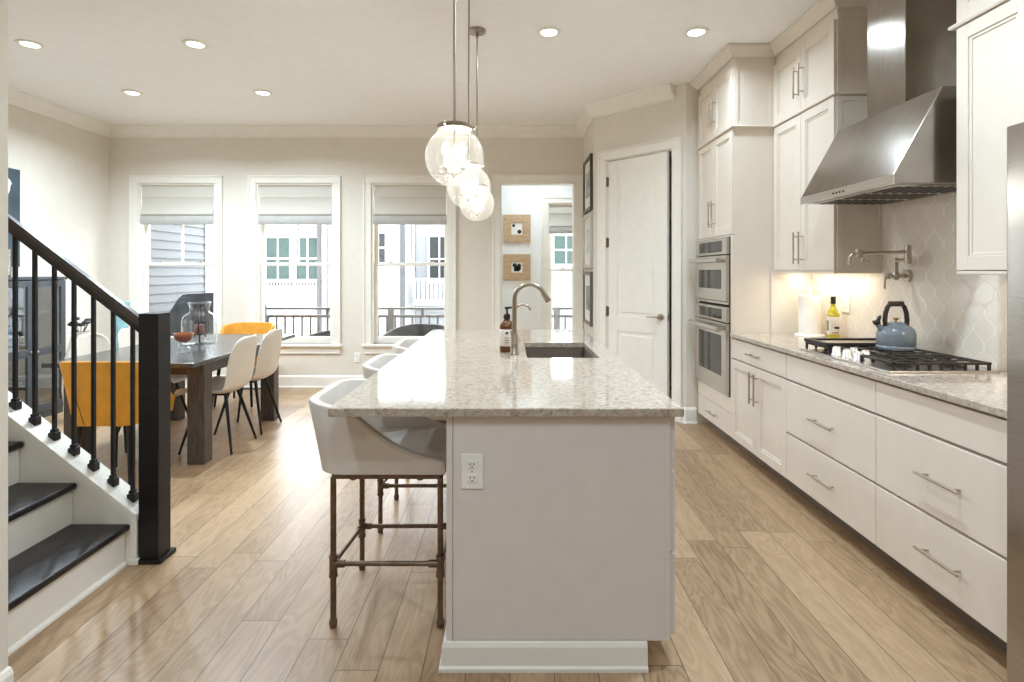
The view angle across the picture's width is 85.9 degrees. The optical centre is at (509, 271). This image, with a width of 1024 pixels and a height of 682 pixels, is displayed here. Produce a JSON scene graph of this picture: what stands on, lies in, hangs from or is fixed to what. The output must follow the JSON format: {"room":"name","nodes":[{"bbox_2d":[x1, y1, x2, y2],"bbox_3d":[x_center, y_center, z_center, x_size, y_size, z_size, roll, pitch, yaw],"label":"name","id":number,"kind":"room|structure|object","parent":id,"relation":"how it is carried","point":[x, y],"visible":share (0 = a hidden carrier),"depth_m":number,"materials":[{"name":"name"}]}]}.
{"room":"kitchen","nodes":[
{"label":"kitchen","id":0,"kind":"room"},
{"bbox_2d":[0,0,7,671],"bbox_3d":[-3.183,-0.170,1.665,3.213,3.110,0.130,0,0,0],"label":"wall","id":1,"kind":"structure","parent":0,"point":[3,3],"depth_m":1.71,"materials":[{"name":"paint"}]},
{"bbox_2d":[0,666,13,681],"bbox_3d":[-1.978,1.312,1.654,0.845,0.145,0.152,0,0,0],"label":"baseboard","id":2,"kind":"structure","parent":1,"relation":"attached to","point":[7,675],"depth_m":1.71,"materials":[{"name":"white paint"}]},
{"bbox_2d":[8,105,108,351],"bbox_3d":[-4.865,-0.170,1.185,0.150,3.110,10.770,0,0,0],"label":"wall","id":3,"kind":"structure","parent":0,"point":[63,167],"depth_m":5.94,"materials":[{"name":"paint"}]},
{"bbox_2d":[8,168,19,266],"bbox_3d":[-4.771,-0.515,5.000,0.036,0.940,0.680,0,0,0],"label":"wall art","id":4,"kind":"object","parent":3,"relation":"attached to","point":[13,174],"visible":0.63,"depth_m":5.27,"materials":[{"name":"fabric"}]},
{"bbox_2d":[109,138,583,374],"bbox_3d":[-2.020,-0.170,6.645,5.840,3.110,0.150,0,0,0],"label":"wall","id":5,"kind":"structure","parent":0,"point":[234,159],"depth_m":6.57,"materials":[{"name":"paint"}]},
{"bbox_2d":[129,175,222,337],"bbox_3d":[-3.980,-0.082,6.620,1.130,2.123,0.200,0,0,0],"label":"window","id":6,"kind":"structure","parent":5,"relation":"in","point":[139,235],"depth_m":6.55,"materials":[{"name":"white paint"}]},
{"bbox_2d":[140,185,213,224],"bbox_3d":[-3.980,-0.803,6.584,0.876,0.487,0.042,0,0,0],"label":"roman shade","id":7,"kind":"object","parent":6,"relation":"attached to","point":[161,204],"visible":1,"depth_m":6.59,"materials":[{"name":"fabric"}]},
{"bbox_2d":[185,375,363,387],"bbox_3d":[-2.498,1.312,4.645,4.584,0.145,3.850,0,0,0],"label":"baseboard","id":8,"kind":"structure","parent":5,"relation":"attached to","point":[285,381],"depth_m":6.55,"materials":[{"name":"white paint"}]},
{"bbox_2d":[247,175,341,353],"bbox_3d":[-2.570,-0.082,6.620,1.130,2.123,0.200,0,0,0],"label":"window","id":9,"kind":"structure","parent":5,"relation":"in","point":[256,233],"depth_m":6.55,"materials":[{"name":"white paint"}]},
{"bbox_2d":[258,185,331,224],"bbox_3d":[-2.570,-0.803,6.584,0.876,0.487,0.042,0,0,0],"label":"roman shade","id":10,"kind":"object","parent":9,"relation":"attached to","point":[279,204],"visible":1,"depth_m":6.59,"materials":[{"name":"fabric"}]},
{"bbox_2d":[8,83,674,137],"bbox_3d":[-1.630,-1.660,4.150,6.320,0.130,4.840,0,0,0],"label":"trim","id":11,"kind":"structure","parent":5,"relation":"attached to","point":[665,92],"depth_m":6.48,"materials":[{"name":"white paint"}]},
{"bbox_2d":[362,175,455,353],"bbox_3d":[-1.195,-0.082,6.620,1.130,2.123,0.200,0,0,0],"label":"window","id":12,"kind":"structure","parent":5,"relation":"in","point":[371,263],"depth_m":6.55,"materials":[{"name":"white paint"}]},
{"bbox_2d":[373,185,446,224],"bbox_3d":[-1.195,-0.803,6.584,0.876,0.487,0.042,0,0,0],"label":"roman shade","id":13,"kind":"object","parent":12,"relation":"attached to","point":[393,204],"visible":1,"depth_m":6.59,"materials":[{"name":"fabric"}]},
{"bbox_2d":[492,174,582,328],"bbox_3d":[0.328,0.115,6.629,1.077,2.541,0.182,0,0,0],"label":"trim","id":14,"kind":"structure","parent":5,"relation":"attached to","point":[498,180],"depth_m":6.55,"materials":[{"name":"white paint"}]},
{"bbox_2d":[8,0,819,124],"bbox_3d":[-0.800,-1.785,1.850,8.400,0.120,12.500,0,0,0],"label":"ceiling","id":15,"kind":"structure","parent":0,"point":[322,62],"depth_m":4.39,"materials":[{"name":"paint"}]},
{"bbox_2d":[14,39,45,49],"bbox_3d":[-3.630,-1.716,4.160,0.180,0.012,0.180,0,0,0],"label":"recessed light","id":16,"kind":"object","parent":15,"relation":"in","point":[30,44],"visible":1,"depth_m":4.15,"materials":[{"name":"white paint"}]},
{"bbox_2d":[182,39,208,49],"bbox_3d":[-2.380,-1.716,4.160,0.180,0.012,0.180,0,0,0],"label":"recessed light","id":17,"kind":"object","parent":15,"relation":"in","point":[191,43],"visible":1,"depth_m":4.16,"materials":[{"name":"white"}]},
{"bbox_2d":[425,0,483,186],"bbox_3d":[-0.235,-1.040,2.330,0.250,1.364,0.250,0,0,0],"label":"pendant light","id":18,"kind":"object","parent":15,"relation":"hanging from","point":[454,127],"visible":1,"depth_m":2.32,"materials":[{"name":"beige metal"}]},
{"bbox_2d":[447,0,490,203],"bbox_3d":[-0.235,-1.040,3.150,0.250,1.364,0.250,0,0,0],"label":"pendant light","id":19,"kind":"object","parent":15,"relation":"hanging from","point":[469,164],"visible":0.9,"depth_m":3.15,"materials":[{"name":"clear glass"}]},
{"bbox_2d":[467,27,494,220],"bbox_3d":[-0.235,-1.040,3.930,0.250,1.364,0.250,0,0,0],"label":"pendant light","id":20,"kind":"object","parent":15,"relation":"hanging from","point":[474,31],"visible":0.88,"depth_m":3.92,"materials":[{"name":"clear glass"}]},
{"bbox_2d":[536,26,560,37],"bbox_3d":[0.279,-1.716,3.950,0.180,0.012,0.180,0,0,0],"label":"recessed light","id":21,"kind":"object","parent":15,"relation":"in","point":[549,31],"visible":1,"depth_m":3.94,"materials":[{"name":"white"}]},
{"bbox_2d":[541,29,556,35],"bbox_3d":[0.279,-1.720,3.950,0.117,0.004,0.117,0,0,32],"label":"diffuser","id":22,"kind":"object","parent":21,"relation":"attached to","point":[544,32],"depth_m":3.95,"materials":[{"name":"white plastic"}]},
{"bbox_2d":[683,26,709,37],"bbox_3d":[1.338,-1.716,3.950,0.180,0.012,0.180,0,0,0],"label":"recessed light","id":23,"kind":"object","parent":15,"relation":"in","point":[694,32],"visible":1,"depth_m":3.94,"materials":[{"name":"white plastic"}]},
{"bbox_2d":[688,29,704,35],"bbox_3d":[1.338,-1.720,3.950,0.117,0.004,0.117,0,0,-32],"label":"diffuser","id":24,"kind":"object","parent":23,"relation":"attached to","point":[691,32],"depth_m":3.95,"materials":[{"name":"white plastic"}]},
{"bbox_2d":[8,387,1006,681],"bbox_3d":[-0.800,1.445,1.850,8.400,0.120,12.500,0,0,0],"label":"floor","id":25,"kind":"structure","parent":0,"point":[769,587],"depth_m":2.34,"materials":[{"name":"brown wood"}]},
{"bbox_2d":[8,277,67,417],"bbox_3d":[-4.571,0.718,5.075,0.395,1.335,0.790,0,0,0],"label":"china cabinet","id":26,"kind":"object","parent":25,"relation":"on","point":[24,283],"visible":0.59,"depth_m":5.24,"materials":[{"name":"black wood"}]},
{"bbox_2d":[8,327,18,352],"bbox_3d":[-4.595,0.620,4.900,0.250,0.238,0.240,0,0,0],"label":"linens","id":27,"kind":"object","parent":26,"relation":"in","point":[9,328],"visible":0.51,"depth_m":4.92,"materials":[{"name":"white fabric"}]},
{"bbox_2d":[8,311,57,316],"bbox_3d":[-4.599,0.396,5.075,0.298,0.018,0.690,0,0,0],"label":"shelf","id":28,"kind":"object","parent":26,"relation":"attached to","point":[20,313],"depth_m":5.19,"materials":[{"name":"black wood"}]},
{"bbox_2d":[8,374,57,386],"bbox_3d":[-4.599,1.016,5.075,0.298,0.018,0.690,0,0,0],"label":"shelf","id":29,"kind":"object","parent":26,"relation":"attached to","point":[21,381],"depth_m":5.06,"materials":[{"name":"black wood"}]},
{"bbox_2d":[8,391,139,655],"bbox_3d":[-2.922,0.365,2.224,2.335,2.040,0.983,0,0,0],"label":"staircase","id":30,"kind":"structure","parent":25,"relation":"on","point":[70,531],"depth_m":2.49,"materials":[{"name":"white wood"}]},
{"bbox_2d":[8,214,175,563],"bbox_3d":[-2.775,-0.013,2.660,2.250,2.795,0.130,0,0,0],"label":"stair railing","id":31,"kind":"object","parent":30,"relation":"on","point":[153,328],"visible":1,"depth_m":2.65,"materials":[{"name":"black wood"}]},
{"bbox_2d":[61,317,90,405],"bbox_3d":[-3.980,0.903,5.100,0.280,0.965,0.280,0,0,25],"label":"vase","id":32,"kind":"object","parent":25,"relation":"on","point":[86,321],"visible":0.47,"depth_m":5.03,"materials":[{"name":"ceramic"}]},
{"bbox_2d":[77,333,126,452],"bbox_3d":[-3.141,0.946,4.400,0.536,0.883,0.451,0,0,0],"label":"dining chair","id":33,"kind":"object","parent":25,"relation":"on","point":[83,341],"visible":0.2,"depth_m":4.41,"materials":[{"name":"beige plastic"}]},
{"bbox_2d":[59,361,174,484],"bbox_3d":[-2.600,0.973,3.655,0.561,0.826,0.492,0,0,0],"label":"upholstered chair","id":34,"kind":"object","parent":25,"relation":"on","point":[103,368],"visible":0.48,"depth_m":3.46,"materials":[{"name":"yellow fabric"}]},
{"bbox_2d":[116,301,130,348],"bbox_3d":[-4.280,0.859,6.050,0.180,1.052,0.180,0,0,0],"label":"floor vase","id":35,"kind":"object","parent":25,"relation":"on","point":[120,324],"visible":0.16,"depth_m":5.99,"materials":[{"name":"teal glass"}]},
{"bbox_2d":[118,328,186,433],"bbox_3d":[-3.141,0.946,4.860,0.536,0.883,0.451,0,0,0],"label":"dining chair","id":36,"kind":"object","parent":25,"relation":"on","point":[124,334],"visible":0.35,"depth_m":4.85,"materials":[{"name":"beige plastic"}]},
{"bbox_2d":[41,334,294,464],"bbox_3d":[-2.712,1.010,4.700,1.055,0.750,1.800,0,0,0],"label":"dining table","id":37,"kind":"object","parent":25,"relation":"on","point":[198,364],"visible":0.51,"depth_m":4.01,"materials":[{"name":"brown wood"}]},
{"bbox_2d":[173,332,193,352],"bbox_3d":[-2.575,0.559,4.340,0.142,0.150,0.142,0,0,0],"label":"bowl","id":38,"kind":"object","parent":37,"relation":"on","point":[180,336],"visible":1,"depth_m":4.30,"materials":[{"name":"orange glass"}]},
{"bbox_2d":[181,301,216,344],"bbox_3d":[-2.720,0.449,4.820,0.276,0.365,0.276,0,0,0],"label":"glass jar","id":39,"kind":"object","parent":37,"relation":"on","point":[197,301],"visible":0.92,"depth_m":4.76,"materials":[{"name":"clear glass"}]},
{"bbox_2d":[193,303,206,343],"bbox_3d":[-2.720,0.453,4.820,0.118,0.356,0.110,0,0,0],"label":"wire lantern","id":40,"kind":"object","parent":39,"relation":"in","point":[198,320],"visible":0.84,"depth_m":4.81,"materials":[{"name":"black metal"}]},
{"bbox_2d":[174,334,256,454],"bbox_3d":[-2.294,0.946,4.360,0.536,0.883,0.451,0,0,0],"label":"dining chair","id":41,"kind":"object","parent":25,"relation":"on","point":[240,367],"visible":0.8,"depth_m":4.25,"materials":[{"name":"beige plastic"}]},
{"bbox_2d":[213,322,274,406],"bbox_3d":[-2.830,0.973,5.855,0.561,0.826,0.492,0,0,0],"label":"upholstered chair","id":42,"kind":"object","parent":25,"relation":"on","point":[239,327],"visible":0.3,"depth_m":6.04,"materials":[{"name":"yellow fabric"}]},
{"bbox_2d":[212,328,282,434],"bbox_3d":[-2.294,0.946,4.860,0.536,0.883,0.451,0,0,0],"label":"dining chair","id":43,"kind":"object","parent":25,"relation":"on","point":[268,357],"visible":0.75,"depth_m":4.75,"materials":[{"name":"beige plastic"}]},
{"bbox_2d":[308,378,445,628],"bbox_3d":[-0.524,0.941,2.352,0.558,0.888,0.568,0,0,0],"label":"bar stool","id":44,"kind":"object","parent":25,"relation":"on","point":[352,448],"visible":0.77,"depth_m":2.13,"materials":[{"name":"beige fabric"}]},
{"bbox_2d":[374,427,445,458],"bbox_3d":[-0.458,0.744,2.352,0.425,0.062,0.376,0,0,0],"label":"seat cushion","id":45,"kind":"object","parent":44,"relation":"on","point":[431,441],"depth_m":2.35,"materials":[{"name":"beige fabric"}]},
{"bbox_2d":[362,354,445,532],"bbox_3d":[-0.524,0.941,3.130,0.558,0.888,0.568,0,0,0],"label":"bar stool","id":46,"kind":"object","parent":25,"relation":"on","point":[376,363],"visible":0.28,"depth_m":2.92,"materials":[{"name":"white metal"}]},
{"bbox_2d":[393,338,419,353],"bbox_3d":[-0.524,0.941,3.910,0.558,0.888,0.568,0,0,0],"label":"bar stool","id":47,"kind":"object","parent":25,"relation":"on","point":[402,345],"visible":0.09,"depth_m":3.90,"materials":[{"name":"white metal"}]},
{"bbox_2d":[438,417,674,672],"bbox_3d":[0.188,0.944,3.169,0.870,0.883,2.542,0,0,0],"label":"kitchen island","id":48,"kind":"object","parent":25,"relation":"on","point":[563,560],"visible":0.66,"depth_m":1.93,"materials":[{"name":"grey paint"}]},
{"bbox_2d":[461,454,482,488],"bbox_3d":[-0.132,0.698,1.921,0.078,0.122,0.009,0,0,0],"label":"island outlet","id":49,"kind":"object","parent":48,"relation":"attached to","point":[471,464],"visible":1,"depth_m":1.92,"materials":[{"name":"white plastic"}]},
{"bbox_2d":[328,329,683,416],"bbox_3d":[-0.014,0.486,3.183,1.228,0.030,2.582,0,0,0],"label":"island countertop","id":50,"kind":"structure","parent":48,"relation":"on","point":[446,372],"depth_m":2.31,"materials":[{"name":"beige stone"}]},
{"bbox_2d":[499,306,511,351],"bbox_3d":[-0.018,0.338,3.240,0.090,0.265,0.091,0,0,0],"label":"soap bottle","id":51,"kind":"object","parent":50,"relation":"on","point":[505,327],"visible":0.88,"depth_m":3.20,"materials":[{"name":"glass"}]},
{"bbox_2d":[510,282,550,354],"bbox_3d":[0.115,0.264,3.110,0.234,0.414,0.074,0,0,0],"label":"faucet","id":52,"kind":"object","parent":50,"relation":"on","point":[514,337],"visible":1,"depth_m":3.11,"materials":[{"name":"silver metal"}]},
{"bbox_2d":[525,347,593,357],"bbox_3d":[0.291,0.609,3.320,0.426,0.216,0.670,0,0,0],"label":"sink","id":53,"kind":"object","parent":50,"relation":"in","point":[531,352],"visible":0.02,"depth_m":3.64,"materials":[{"name":"silver metal"}]},
{"bbox_2d":[690,44,776,451],"bbox_3d":[1.985,-0.168,4.598,0.680,3.105,0.889,0,0,0],"label":"oven tower","id":54,"kind":"object","parent":25,"relation":"on","point":[735,149],"visible":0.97,"depth_m":4.22,"materials":[{"name":"beige paint"}]},
{"bbox_2d":[688,302,730,397],"bbox_3d":[1.938,0.623,4.598,0.683,0.700,0.709,0,0,0],"label":"wall oven","id":55,"kind":"object","parent":54,"relation":"in","point":[713,323],"visible":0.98,"depth_m":4.49,"materials":[{"name":"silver metal"}]},
{"bbox_2d":[688,237,730,305],"bbox_3d":[1.938,-0.004,4.598,0.683,0.533,0.709,0,0,0],"label":"speed oven","id":56,"kind":"object","parent":54,"relation":"in","point":[713,263],"visible":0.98,"depth_m":4.49,"materials":[{"name":"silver metal"}]},
{"bbox_2d":[771,272,812,332],"bbox_3d":[2.159,0.236,4.215,0.318,0.470,0.010,0,0,0],"label":"wall","id":57,"kind":"structure","parent":54,"relation":"attached to","point":[786,288],"depth_m":4.21,"materials":[{"name":"paint"}]},
{"bbox_2d":[732,338,801,495],"bbox_3d":[1.994,0.944,3.805,0.663,0.883,0.829,0,0,0],"label":"base cabinet","id":58,"kind":"object","parent":25,"relation":"on","point":[759,379],"visible":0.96,"depth_m":3.74,"materials":[{"name":"beige paint"}]},
{"bbox_2d":[786,355,896,568],"bbox_3d":[1.994,0.944,2.975,0.663,0.883,0.829,0,0,0],"label":"base cabinet","id":59,"kind":"object","parent":25,"relation":"on","point":[831,414],"visible":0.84,"depth_m":2.88,"materials":[{"name":"beige paint"}]},
{"bbox_2d":[876,382,1006,653],"bbox_3d":[1.994,0.944,2.160,0.663,0.883,0.799,0,0,0],"label":"base cabinet","id":60,"kind":"object","parent":25,"relation":"on","point":[941,465],"visible":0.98,"depth_m":2.15,"materials":[{"name":"beige paint"}]},
{"bbox_2d":[730,333,1006,418],"bbox_3d":[2.006,0.486,2.987,0.643,0.030,2.465,0,0,0],"label":"countertop","id":61,"kind":"structure","parent":60,"relation":"on","point":[984,392],"depth_m":2.44,"materials":[{"name":"beige stone"}]},
{"bbox_2d":[794,287,824,337],"bbox_3d":[2.190,0.292,4.020,0.200,0.358,0.200,0,0,0],"label":"paper towel holder","id":62,"kind":"object","parent":61,"relation":"on","point":[809,288],"visible":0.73,"depth_m":3.98,"materials":[{"name":"white plastic"}]},
{"bbox_2d":[798,295,820,334],"bbox_3d":[2.190,0.316,4.020,0.146,0.280,0.146,0,0,0],"label":"paper towel roll","id":63,"kind":"object","parent":62,"relation":"on","point":[809,307],"visible":1,"depth_m":3.96,"materials":[{"name":"paper"}]},
{"bbox_2d":[826,296,839,337],"bbox_3d":[2.244,0.322,3.820,0.071,0.297,0.071,0,0,11],"label":"olive oil bottle","id":64,"kind":"object","parent":61,"relation":"on","point":[833,316],"visible":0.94,"depth_m":3.79,"materials":[{"name":"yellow glass"}]},
{"bbox_2d":[800,342,999,372],"bbox_3d":[2.011,0.442,2.938,0.518,0.058,0.785,0,0,0],"label":"cooktop","id":65,"kind":"object","parent":61,"relation":"in","point":[889,361],"visible":0.81,"depth_m":2.71,"materials":[{"name":"metal"}]},
{"bbox_2d":[804,338,875,346],"bbox_3d":[2.018,0.412,3.205,0.485,0.022,0.240,0,0,0],"label":"griddle plate","id":66,"kind":"object","parent":65,"relation":"on","point":[828,342],"visible":0.59,"depth_m":3.20,"materials":[{"name":"metal"}]},
{"bbox_2d":[872,301,916,350],"bbox_3d":[2.104,0.292,3.000,0.186,0.260,0.186,0,0,45],"label":"kettle","id":67,"kind":"object","parent":65,"relation":"on","point":[892,335],"visible":1,"depth_m":2.96,"materials":[{"name":"blue metal"}]},
{"bbox_2d":[1007,122,1023,681],"bbox_3d":[1.911,0.459,1.298,0.797,1.853,0.896,0,0,0],"label":"refrigerator","id":68,"kind":"object","parent":25,"relation":"on","point":[1015,133],"visible":1,"depth_m":1.71,"materials":[{"name":"metal"}]},
{"bbox_2d":[501,186,571,328],"bbox_3d":[1.400,-0.170,8.025,3.800,3.110,0.150,0,0,0],"label":"wall","id":69,"kind":"structure","parent":0,"point":[515,200],"depth_m":7.95,"materials":[{"name":"white paint"}]},
{"bbox_2d":[503,215,529,242],"bbox_3d":[0.100,-0.618,7.932,0.390,0.405,0.034,0,0,0],"label":"square frame","id":70,"kind":"object","parent":69,"relation":"attached to","point":[516,228],"visible":1,"depth_m":7.92,"materials":[{"name":"beige wood"}]},
{"bbox_2d":[503,254,529,280],"bbox_3d":[0.100,-0.060,7.932,0.390,0.380,0.034,0,0,0],"label":"square frame","id":71,"kind":"object","parent":69,"relation":"attached to","point":[516,267],"visible":1,"depth_m":7.92,"materials":[{"name":"beige wood"}]},
{"bbox_2d":[511,223,521,234],"bbox_3d":[0.100,-0.618,7.939,0.160,0.175,0.019,0,0,0],"label":"photo","id":72,"kind":"object","parent":69,"relation":"attached to","point":[516,228],"depth_m":7.93,"materials":[{"name":"white paper"}]},
{"bbox_2d":[511,262,521,272],"bbox_3d":[0.100,-0.060,7.939,0.160,0.150,0.019,0,0,0],"label":"photo","id":73,"kind":"object","parent":69,"relation":"attached to","point":[516,267],"depth_m":7.93,"materials":[{"name":"white paper"}]},
{"bbox_2d":[542,197,571,328],"bbox_3d":[0.985,-0.013,8.000,1.080,2.126,0.200,0,0,0],"label":"window","id":74,"kind":"structure","parent":69,"relation":"in","point":[547,270],"depth_m":7.93,"materials":[{"name":"white paint"}]},
{"bbox_2d":[549,205,571,233],"bbox_3d":[0.985,-0.762,7.964,0.846,0.435,0.042,0,0,0],"label":"roman shade","id":75,"kind":"object","parent":74,"relation":"attached to","point":[560,216],"visible":0.34,"depth_m":7.97,"materials":[{"name":"fabric"}]},
{"bbox_2d":[584,120,593,336],"bbox_3d":[0.940,-0.170,6.232,0.120,3.110,0.975,0,0,0],"label":"wall","id":76,"kind":"structure","parent":0,"point":[589,137],"depth_m":5.94,"materials":[{"name":"paint"}]},
{"bbox_2d":[583,153,592,214],"bbox_3d":[0.865,-0.958,6.115,0.029,0.595,0.570,0,0,0],"label":"picture frame","id":77,"kind":"object","parent":76,"relation":"attached to","point":[588,164],"visible":1,"depth_m":6.07,"materials":[{"name":"brown wood"}]},
{"bbox_2d":[586,171,589,198],"bbox_3d":[0.865,-0.958,6.115,0.002,0.274,0.262,0,0,0],"label":"print","id":78,"kind":"object","parent":77,"relation":"attached to","point":[588,172],"depth_m":6.07},
{"bbox_2d":[583,212,592,267],"bbox_3d":[0.865,-0.333,6.115,0.029,0.595,0.570,0,0,0],"label":"picture frame","id":79,"kind":"object","parent":76,"relation":"attached to","point":[588,219],"visible":1,"depth_m":6.07,"materials":[{"name":"white paper"}]},
{"bbox_2d":[586,228,589,253],"bbox_3d":[0.865,-0.333,6.115,0.002,0.274,0.262,0,0,0],"label":"print","id":80,"kind":"object","parent":79,"relation":"attached to","point":[587,229],"depth_m":6.10},
{"bbox_2d":[583,272,592,326],"bbox_3d":[0.865,0.292,6.115,0.029,0.585,0.570,0,0,0],"label":"picture frame","id":81,"kind":"object","parent":76,"relation":"attached to","point":[587,276],"visible":1,"depth_m":6.07,"materials":[{"name":"grey metal"}]},
{"bbox_2d":[586,285,589,310],"bbox_3d":[0.865,0.292,6.115,0.002,0.269,0.262,0,0,0],"label":"print","id":82,"kind":"object","parent":81,"relation":"attached to","point":[587,286],"depth_m":6.10},
{"bbox_2d":[594,83,685,406],"bbox_3d":[1.285,-0.170,5.425,1.025,3.110,0.120,0,0,45],"label":"wall","id":83,"kind":"structure","parent":0,"point":[664,120],"depth_m":5.34,"materials":[{"name":"paint"}]},
{"bbox_2d":[606,152,668,395],"bbox_3d":[1.221,0.130,5.377,0.105,2.499,0.695,0,0,-43],"label":"door","id":84,"kind":"structure","parent":83,"relation":"in","point":[637,242],"depth_m":5.34,"materials":[{"name":"white paint"}]},
{"bbox_2d":[597,136,681,422],"bbox_3d":[1.283,0.074,5.406,0.932,2.622,0.150,0,0,45],"label":"trim","id":85,"kind":"structure","parent":83,"relation":"attached to","point":[674,145],"depth_m":5.20,"materials":[{"name":"white paint"}]},
{"bbox_2d":[681,407,696,423],"bbox_3d":[1.629,1.312,5.013,0.145,0.145,0.046,0,0,13],"label":"baseboard","id":86,"kind":"structure","parent":83,"relation":"attached to","point":[690,413],"depth_m":5.00,"materials":[{"name":"white paint"}]},
{"bbox_2d":[669,153,671,386],"bbox_3d":[2.150,-0.170,6.670,2.300,3.110,0.100,0,0,0],"label":"trim","id":87,"kind":"structure","parent":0,"point":[670,155],"depth_m":6.62,"materials":[{"name":"paint"}]},
{"bbox_2d":[686,83,708,422],"bbox_3d":[2.042,-0.170,5.080,0.875,3.110,0.120,0,0,0],"label":"wall","id":88,"kind":"structure","parent":0,"point":[692,94],"depth_m":5.02,"materials":[{"name":"paint"}]},
{"bbox_3d":[2.405,-0.170,0.410,0.150,3.110,9.220,0,0,0],"label":"wall","id":89,"kind":"structure","parent":0,"visible":0},
{"bbox_2d":[771,0,881,273],"bbox_3d":[2.147,-0.854,3.790,0.361,1.733,0.856,0,0,0],"label":"upper cabinet","id":90,"kind":"object","parent":89,"relation":"attached to","point":[820,69],"visible":0.87,"depth_m":3.62,"materials":[{"name":"beige paint"}]},
{"bbox_2d":[773,91,866,127],"bbox_3d":[2.167,-1.110,3.808,0.323,0.022,0.817,0,0,0],"label":"cabinet molding","id":91,"kind":"structure","parent":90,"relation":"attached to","point":[828,96],"depth_m":3.60,"materials":[{"name":"beige paint"}]},
{"bbox_2d":[774,271,881,273],"bbox_3d":[2.170,0.000,3.824,0.295,0.026,0.788,0,0,0],"label":"light","id":92,"kind":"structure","parent":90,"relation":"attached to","point":[822,272],"depth_m":3.49,"materials":[{"name":"beige paint"}]},
{"bbox_2d":[800,0,956,204],"bbox_3d":[2.044,-1.062,2.960,0.544,1.322,0.814,0,0,0],"label":"range hood","id":93,"kind":"object","parent":89,"relation":"attached to","point":[905,147],"visible":0.93,"depth_m":2.81,"materials":[{"name":"metal"}]},
{"bbox_2d":[813,192,1006,371],"bbox_3d":[2.324,-0.372,2.990,0.012,1.686,2.460,0,0,0],"label":"backsplash","id":94,"kind":"structure","parent":89,"relation":"attached to","point":[951,313],"depth_m":3.03,"materials":[{"name":"tile"}]},
{"bbox_2d":[842,294,849,312],"bbox_3d":[2.312,0.220,3.790,0.010,0.125,0.085,0,0,0],"label":"wall switch","id":95,"kind":"object","parent":94,"relation":"attached to","point":[845,297],"visible":1,"depth_m":3.78,"materials":[{"name":"white plastic"}]},
{"bbox_2d":[847,245,912,288],"bbox_3d":[2.110,-0.025,3.155,0.415,0.250,0.163,0,0,0],"label":"pot filler","id":96,"kind":"object","parent":94,"relation":"attached to","point":[906,275],"visible":1,"depth_m":3.10,"materials":[{"name":"silver metal"}]},
{"bbox_2d":[947,0,1023,274],"bbox_3d":[2.147,-0.854,2.159,0.361,1.733,0.799,0,0,0],"label":"upper cabinet","id":97,"kind":"object","parent":89,"relation":"attached to","point":[990,33],"visible":0.8,"depth_m":2.35,"materials":[{"name":"beige paint"}]},
{"bbox_2d":[947,0,1009,30],"bbox_3d":[2.167,-1.110,2.140,0.323,0.022,0.761,0,0,0],"label":"crown molding","id":98,"kind":"structure","parent":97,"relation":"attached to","point":[991,6],"depth_m":2.37,"materials":[{"name":"beige paint"}]},
{"bbox_2d":[957,270,1006,274],"bbox_3d":[2.170,0.000,2.126,0.295,0.026,0.731,0,0,0],"label":"light","id":99,"kind":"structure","parent":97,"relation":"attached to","point":[979,272],"depth_m":2.35,"materials":[{"name":"beige paint"}]},
{"label":"outside","id":100,"kind":"structure","parent":0,"visible":0},
{"bbox_3d":[-0.800,1.645,7.570,8.800,0.120,1.700,0,0,0],"label":"floor","id":101,"kind":"structure","parent":100,"visible":0},
{"bbox_2d":[170,292,266,335],"bbox_3d":[-3.930,0.928,7.450,1.120,1.314,0.620,0,0,0],"label":"grill cover","id":102,"kind":"object","parent":101,"relation":"on","point":[180,308],"visible":0.22,"depth_m":7.15,"materials":[{"name":"black fabric"}]},
{"bbox_2d":[382,324,443,335],"bbox_3d":[-1.302,1.170,7.592,0.964,0.830,0.771,0,0,23],"label":"patio chair","id":103,"kind":"object","parent":101,"relation":"on","point":[411,329],"visible":0.16,"depth_m":7.92,"materials":[{"name":"wicker"}]},
{"bbox_2d":[267,307,571,335],"bbox_3d":[-0.730,1.062,8.300,8.260,1.045,0.080,0,0,0],"label":"deck railing","id":104,"kind":"object","parent":101,"relation":"on","point":[391,317],"visible":0.07,"depth_m":8.28,"materials":[{"name":"grey metal"}]},
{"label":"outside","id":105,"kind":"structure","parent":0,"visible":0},
{"bbox_3d":[-2.500,4.985,26.750,55.000,0.200,36.500,0,0,0],"label":"ground","id":106,"kind":"structure","parent":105,"visible":0},
{"bbox_2d":[210,225,327,335],"bbox_3d":[-10.891,1.585,19.902,10.219,6.600,6.195,0,0,0],"label":"house","id":107,"kind":"structure","parent":106,"relation":"on","point":[285,286],"depth_m":17.00,"materials":[{"name":"grey"}]},
{"bbox_2d":[328,225,415,335],"bbox_3d":[-4.571,1.585,20.160,2.502,6.600,5.680,0,0,0],"label":"townhouse","id":108,"kind":"structure","parent":106,"relation":"on","point":[395,283],"depth_m":17.60,"materials":[{"name":"grey"}]},
{"bbox_2d":[413,225,571,328],"bbox_3d":[5.341,1.585,20.950,17.318,6.600,6.100,0,0,0],"label":"house","id":109,"kind":"structure","parent":106,"relation":"on","point":[428,284],"depth_m":19.40,"materials":[{"name":"grey"}]},
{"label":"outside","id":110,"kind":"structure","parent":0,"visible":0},
{"bbox_2d":[149,225,209,311],"bbox_3d":[-4.984,-0.317,7.835,0.232,4.003,2.190,0,0,0],"label":"house siding","id":111,"kind":"object","parent":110,"point":[167,284],"visible":0.16,"depth_m":8.04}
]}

